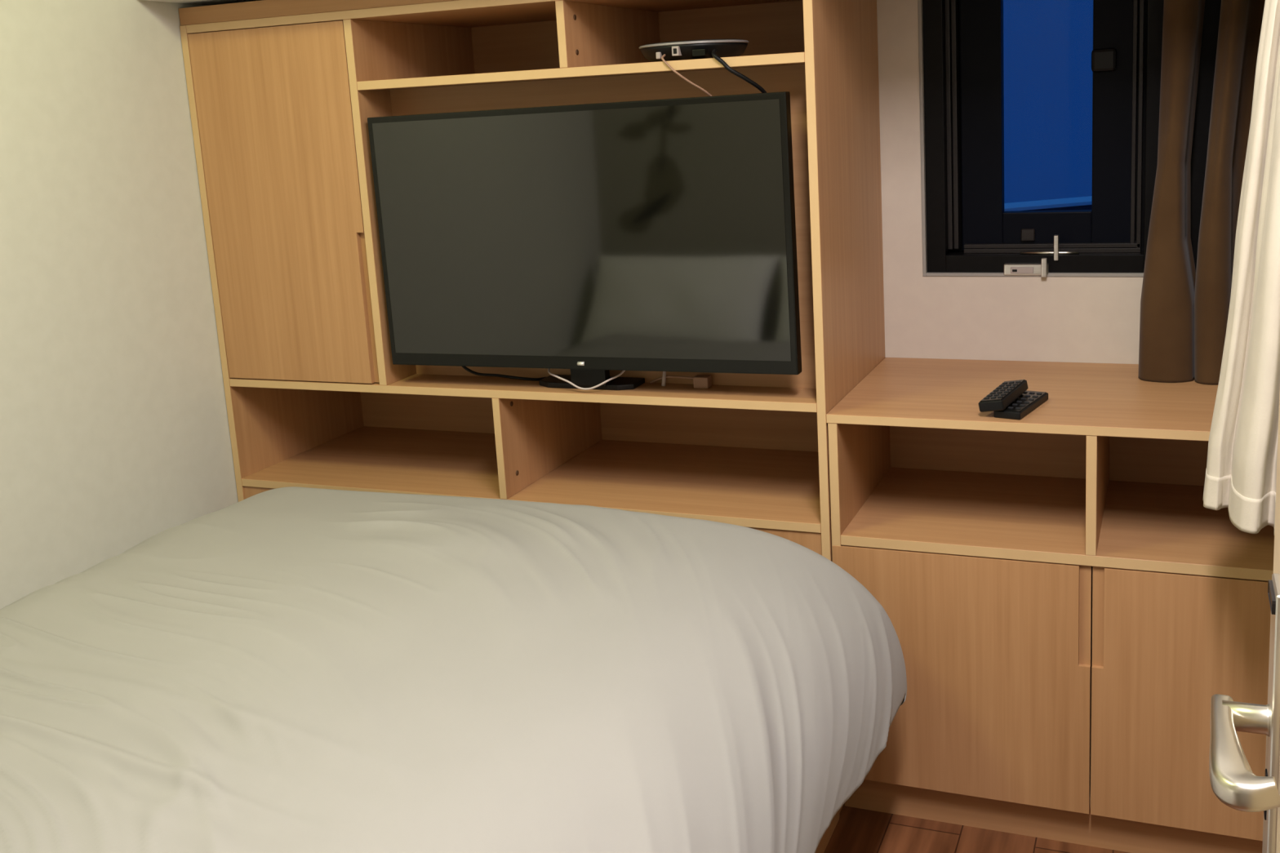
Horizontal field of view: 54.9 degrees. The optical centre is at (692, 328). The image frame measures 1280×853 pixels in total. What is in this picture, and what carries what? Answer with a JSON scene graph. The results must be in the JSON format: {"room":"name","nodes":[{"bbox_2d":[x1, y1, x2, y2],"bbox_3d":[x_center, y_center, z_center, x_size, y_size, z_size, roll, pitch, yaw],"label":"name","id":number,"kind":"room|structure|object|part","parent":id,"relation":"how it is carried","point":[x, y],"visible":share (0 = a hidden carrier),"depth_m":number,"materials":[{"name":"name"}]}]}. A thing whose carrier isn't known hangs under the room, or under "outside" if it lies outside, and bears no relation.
{"room":"bedroom","nodes":[
{"label":"bedroom","id":0,"kind":"room"},
{"bbox_2d":[0,0,238,609],"bbox_3d":[-1.519,-0.014,1.877,0.100,2.380,3.367,1,11,21],"label":"wall","id":1,"kind":"structure","parent":0,"point":[115,434],"depth_m":2.51,"materials":[{"name":"white paint"}]},
{"bbox_2d":[145,0,258,4],"bbox_3d":[0.050,-1.058,2.377,2.419,0.672,0.628,1,11,21],"label":"trim","id":2,"kind":"structure","parent":1,"relation":"attached to","point":[190,2],"depth_m":2.71,"materials":[{"name":"white laminate"}]},
{"bbox_2d":[823,803,1128,852],"bbox_3d":[-0.283,1.211,1.639,2.620,0.092,3.367,1,11,21],"label":"floor","id":3,"kind":"structure","parent":0,"point":[857,830],"depth_m":2.38,"materials":[{"name":"brown wood"}]},
{"bbox_2d":[178,0,884,813],"bbox_3d":[-0.325,0.091,2.821,1.437,1.685,0.516,1,11,21],"label":"media cabinet","id":4,"kind":"object","parent":3,"relation":"on","point":[282,95],"visible":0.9,"depth_m":2.67,"materials":[{"name":"brown wood"}]},
{"bbox_3d":[-0.989,0.099,3.071,0.018,1.648,0.490,1,11,21],"label":"panel","id":5,"kind":"part","parent":4,"relation":"part of","materials":[{"name":"brown wood"}]},
{"bbox_3d":[-0.894,-0.263,2.702,0.410,0.774,0.019,1,11,21],"label":"door","id":6,"kind":"part","parent":4,"relation":"part of","materials":[{"name":"brown wood"}]},
{"bbox_3d":[-0.373,-0.687,2.659,1.401,0.018,0.474,1,11,21],"label":"panel","id":7,"kind":"part","parent":4,"relation":"part of","materials":[{"name":"brown wood"}]},
{"bbox_2d":[462,366,545,381],"bbox_3d":[-0.413,0.086,2.653,0.195,0.061,0.027,-1,11,9],"label":"power cable","id":8,"kind":"object","parent":4,"relation":"on","point":[466,368],"visible":0.75,"depth_m":2.65,"materials":[{"name":"black plastic"}]},
{"bbox_2d":[229,373,817,412],"bbox_3d":[-0.332,0.095,2.802,1.401,0.018,0.474,1,11,21],"label":"shelf","id":9,"kind":"object","parent":4,"relation":"attached to","point":[748,393],"depth_m":2.55,"materials":[{"name":"brown wood"}]},
{"bbox_2d":[241,426,821,533],"bbox_3d":[-0.320,0.330,2.846,1.401,0.018,0.474,1,11,21],"label":"shelf","id":10,"kind":"object","parent":4,"relation":"attached to","point":[766,486],"depth_m":2.81,"materials":[{"name":"brown wood"}]},
{"bbox_3d":[-0.385,0.673,2.695,1.401,0.594,0.016,1,11,21],"label":"panel","id":11,"kind":"part","parent":4,"relation":"part of","materials":[{"name":"brown wood"}]},
{"bbox_2d":[356,52,804,90],"bbox_3d":[-0.164,-0.541,2.606,0.968,0.018,0.474,1,11,21],"label":"shelf","id":12,"kind":"object","parent":4,"relation":"attached to","point":[571,72],"depth_m":2.43,"materials":[{"name":"brown wood"}]},
{"bbox_2d":[367,91,801,390],"bbox_3d":[-0.221,-0.162,2.504,0.918,0.583,0.115,1,11,21],"label":"television","id":13,"kind":"object","parent":4,"relation":"on","point":[589,240],"visible":0.97,"depth_m":2.43,"materials":[{"name":"black plastic"}]},
{"bbox_2d":[547,368,625,390],"bbox_3d":[-0.222,0.099,2.535,0.184,0.046,0.056,1,11,21],"label":"cable","id":14,"kind":"object","parent":4,"relation":"on","point":[548,369],"visible":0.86,"depth_m":2.51,"materials":[{"name":"white plastic"}]},
{"bbox_3d":[-0.243,0.068,3.030,1.401,1.648,0.016,1,11,21],"label":"panel","id":15,"kind":"part","parent":4,"relation":"part of","materials":[{"name":"brown wood"}]},
{"bbox_3d":[-0.188,-0.200,2.561,0.968,0.633,0.016,1,11,21],"label":"niche panel","id":16,"kind":"part","parent":4,"relation":"part of","materials":[{"name":"brown wood"}]},
{"bbox_2d":[649,371,711,388],"bbox_3d":[-0.029,0.102,2.526,0.138,0.036,0.028,1,11,21],"label":"plug adapter","id":17,"kind":"object","parent":4,"relation":"on","point":[700,381],"visible":0.98,"depth_m":2.50,"materials":[{"name":"beige plastic"}]},
{"bbox_2d":[639,38,749,62],"bbox_3d":[0.002,-0.541,2.404,0.217,0.036,0.212,1,11,21],"label":"media box","id":18,"kind":"object","parent":4,"relation":"on","point":[726,47],"visible":0.9,"depth_m":2.33,"materials":[{"name":"black plastic"}]},
{"bbox_2d":[661,53,712,96],"bbox_3d":[0.000,-0.456,2.332,0.115,0.130,0.040,-5,11,-11],"label":"cable","id":19,"kind":"object","parent":18,"relation":"hanging from","point":[664,55],"visible":0.78,"depth_m":2.31,"materials":[{"name":"white plastic"}]},
{"bbox_3d":[0.002,-0.558,2.402,0.198,0.003,0.190,1,11,21],"label":"lid","id":20,"kind":"part","parent":18,"relation":"part of","materials":[{"name":"black plastic"}]},
{"bbox_2d":[711,48,767,93],"bbox_3d":[0.098,-0.452,2.294,0.121,0.145,0.062,-3,10,2],"label":"cable","id":21,"kind":"object","parent":18,"relation":"hanging from","point":[714,55],"visible":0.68,"depth_m":2.27,"materials":[{"name":"black plastic"}]},
{"bbox_3d":[0.336,0.104,2.563,0.018,1.685,0.516,1,11,21],"label":"panel","id":22,"kind":"part","parent":4,"relation":"part of","materials":[{"name":"brown wood"}]},
{"bbox_2d":[815,810,839,852],"bbox_3d":[-0.691,0.744,1.692,1.596,0.848,2.033,1,11,21],"label":"bed","id":23,"kind":"object","parent":3,"relation":"on","point":[821,847],"visible":0.03,"depth_m":2.37,"materials":[{"name":"brown wood"}]},
{"bbox_2d":[0,486,906,852],"bbox_3d":[-0.611,0.614,1.864,1.615,0.345,1.565,1,11,21],"label":"duvet","id":24,"kind":"object","parent":23,"relation":"on","point":[291,669],"visible":1,"depth_m":1.76,"materials":[{"name":"white fabric"}]},
{"bbox_2d":[827,422,1274,852],"bbox_3d":[0.815,0.545,2.437,0.976,0.815,0.468,1,11,21],"label":"base cabinet","id":25,"kind":"object","parent":3,"relation":"on","point":[1068,613],"visible":0.77,"depth_m":2.30,"materials":[{"name":"brown wood"}]},
{"bbox_3d":[0.367,0.494,2.604,0.018,0.728,0.467,1,11,21],"label":"panel","id":26,"kind":"part","parent":25,"relation":"part of","materials":[{"name":"brown wood"}]},
{"bbox_3d":[0.506,0.660,2.337,0.475,0.484,0.019,1,11,21],"label":"door","id":27,"kind":"part","parent":25,"relation":"part of","materials":[{"name":"brown wood"}]},
{"bbox_2d":[826,357,1217,441],"bbox_3d":[0.801,0.132,2.385,0.978,0.018,0.517,1,11,21],"label":"countertop","id":28,"kind":"structure","parent":25,"relation":"on","point":[1085,398],"depth_m":2.35,"materials":[{"name":"brown wood"}]},
{"bbox_2d":[993,390,1048,419],"bbox_3d":[0.613,0.141,2.291,0.050,0.017,0.165,4,12,33],"label":"remote control","id":29,"kind":"object","parent":28,"relation":"on","point":[1028,401],"visible":0.78,"depth_m":2.26,"materials":[{"name":"black plastic"}]},
{"bbox_2d":[978,379,1027,412],"bbox_3d":[0.579,0.125,2.290,0.048,0.032,0.155,3,12,31],"label":"remote control","id":30,"kind":"object","parent":29,"relation":"on","point":[1006,393],"visible":1,"depth_m":2.25,"materials":[{"name":"black plastic"}]},
{"bbox_3d":[0.577,0.116,2.289,0.040,0.002,0.147,-8,8,33],"label":"plate","id":31,"kind":"part","parent":30,"relation":"part of","materials":[{"name":"black plastic"}]},
{"bbox_3d":[0.612,0.136,2.290,0.044,0.002,0.157,4,12,33],"label":"plate","id":32,"kind":"part","parent":29,"relation":"part of","materials":[{"name":"black plastic"}]},
{"bbox_3d":[0.894,0.461,2.635,0.940,0.728,0.016,1,11,21],"label":"panel","id":33,"kind":"part","parent":25,"relation":"part of","materials":[{"name":"brown wood"}]},
{"bbox_2d":[840,466,1274,581],"bbox_3d":[0.803,0.374,2.398,0.940,0.020,0.451,1,11,21],"label":"shelf","id":34,"kind":"object","parent":25,"relation":"attached to","point":[1153,527],"depth_m":2.36,"materials":[{"name":"brown wood"}]},
{"bbox_3d":[0.832,0.851,2.495,0.940,0.018,0.431,1,11,21],"label":"panel","id":35,"kind":"part","parent":25,"relation":"part of","materials":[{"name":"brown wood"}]},
{"bbox_3d":[0.961,0.669,2.159,0.496,0.484,0.019,1,11,21],"label":"door","id":36,"kind":"part","parent":25,"relation":"part of","materials":[{"name":"brown wood"}]},
{"bbox_2d":[876,0,1142,364],"bbox_3d":[0.229,-0.289,2.874,2.420,2.380,0.120,1,11,21],"label":"wall","id":37,"kind":"structure","parent":0,"point":[1061,319],"depth_m":2.68,"materials":[{"name":"paint"}]},
{"bbox_2d":[918,0,1221,277],"bbox_3d":[0.826,-0.450,2.595,0.672,0.674,0.134,1,11,21],"label":"window","id":38,"kind":"structure","parent":37,"relation":"in","point":[967,231],"depth_m":2.64,"materials":[{"name":"grey metal"}]},
{"bbox_3d":[0.719,-0.127,2.652,0.093,0.025,0.020,1,11,21],"label":"latch plate","id":39,"kind":"part","parent":38,"relation":"part of","materials":[{"name":"metal"}]},
{"bbox_3d":[0.750,-0.129,2.623,0.012,0.041,0.010,1,11,21],"label":"latch lever","id":40,"kind":"part","parent":38,"relation":"part of","materials":[{"name":"metal"}]},
{"bbox_3d":[0.760,-0.474,2.646,0.357,0.611,0.040,1,11,21],"label":"sash","id":41,"kind":"part","parent":38,"relation":"part of","materials":[{"name":"black metal"}]},
{"bbox_3d":[0.768,-0.475,2.673,0.418,0.623,0.013,1,11,21],"label":"frame","id":42,"kind":"part","parent":38,"relation":"part of","materials":[{"name":"black metal"}]},
{"bbox_3d":[0.781,-0.172,2.680,0.368,0.028,0.060,1,11,21],"label":"rail","id":43,"kind":"part","parent":38,"relation":"part of","materials":[{"name":"black metal"}]},
{"bbox_3d":[0.780,-0.173,2.635,0.010,0.054,0.030,1,11,21],"label":"sash lever","id":44,"kind":"part","parent":38,"relation":"part of","materials":[{"name":"metal"}]},
{"bbox_2d":[1137,0,1265,384],"bbox_3d":[0.862,-0.329,2.434,0.915,0.862,0.122,2,11,25],"label":"window curtain","id":45,"kind":"object","parent":37,"relation":"hanging from","point":[1184,309],"visible":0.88,"depth_m":2.37,"materials":[{"name":"brown fabric"}]},
{"bbox_2d":[1202,0,1279,533],"bbox_3d":[0.774,-0.406,1.404,0.198,1.517,0.891,-1,11,12],"label":"linen curtain","id":46,"kind":"object","parent":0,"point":[1241,477],"visible":0.94,"depth_m":1.77,"materials":[{"name":"fabric"}]},
{"bbox_3d":[0.302,0.206,0.159,0.289,2.380,0.100,1,11,21],"label":"wall","id":47,"kind":"structure","parent":0,"visible":0},
{"bbox_2d":[1208,391,1279,852],"bbox_3d":[0.339,0.268,0.669,0.092,2.030,0.835,1,11,21],"label":"door","id":48,"kind":"structure","parent":47,"relation":"in","point":[1233,780],"depth_m":0.95,"materials":[{"name":"laminate"}]},
{"bbox_3d":[0.418,0.322,0.936,0.047,0.028,0.138,1,11,21],"label":"lever handle","id":49,"kind":"part","parent":48,"relation":"part of","materials":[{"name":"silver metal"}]},
{"bbox_3d":[0.463,0.344,0.983,0.007,0.295,0.048,1,11,21],"label":"escutcheon plate","id":50,"kind":"part","parent":48,"relation":"part of","materials":[{"name":"white metal"}]},
{"label":"outside","id":51,"kind":"structure","parent":0,"visible":0},
{"bbox_2d":[1026,204,1091,210],"bbox_3d":[1.326,0.573,4.389,1.892,2.027,0.145,-6,11,-17],"label":"wall","id":52,"kind":"structure","parent":51,"point":[1084,206],"depth_m":4.13,"materials":[{"name":"blue"}]},
{"bbox_2d":[1004,195,1091,211],"bbox_3d":[1.278,-0.431,4.210,1.917,0.012,0.168,-6,11,-17],"label":"ledge","id":53,"kind":"object","parent":52,"relation":"on","point":[1080,201],"visible":0.14,"depth_m":4.13,"materials":[{"name":"blue paint"}]}
]}

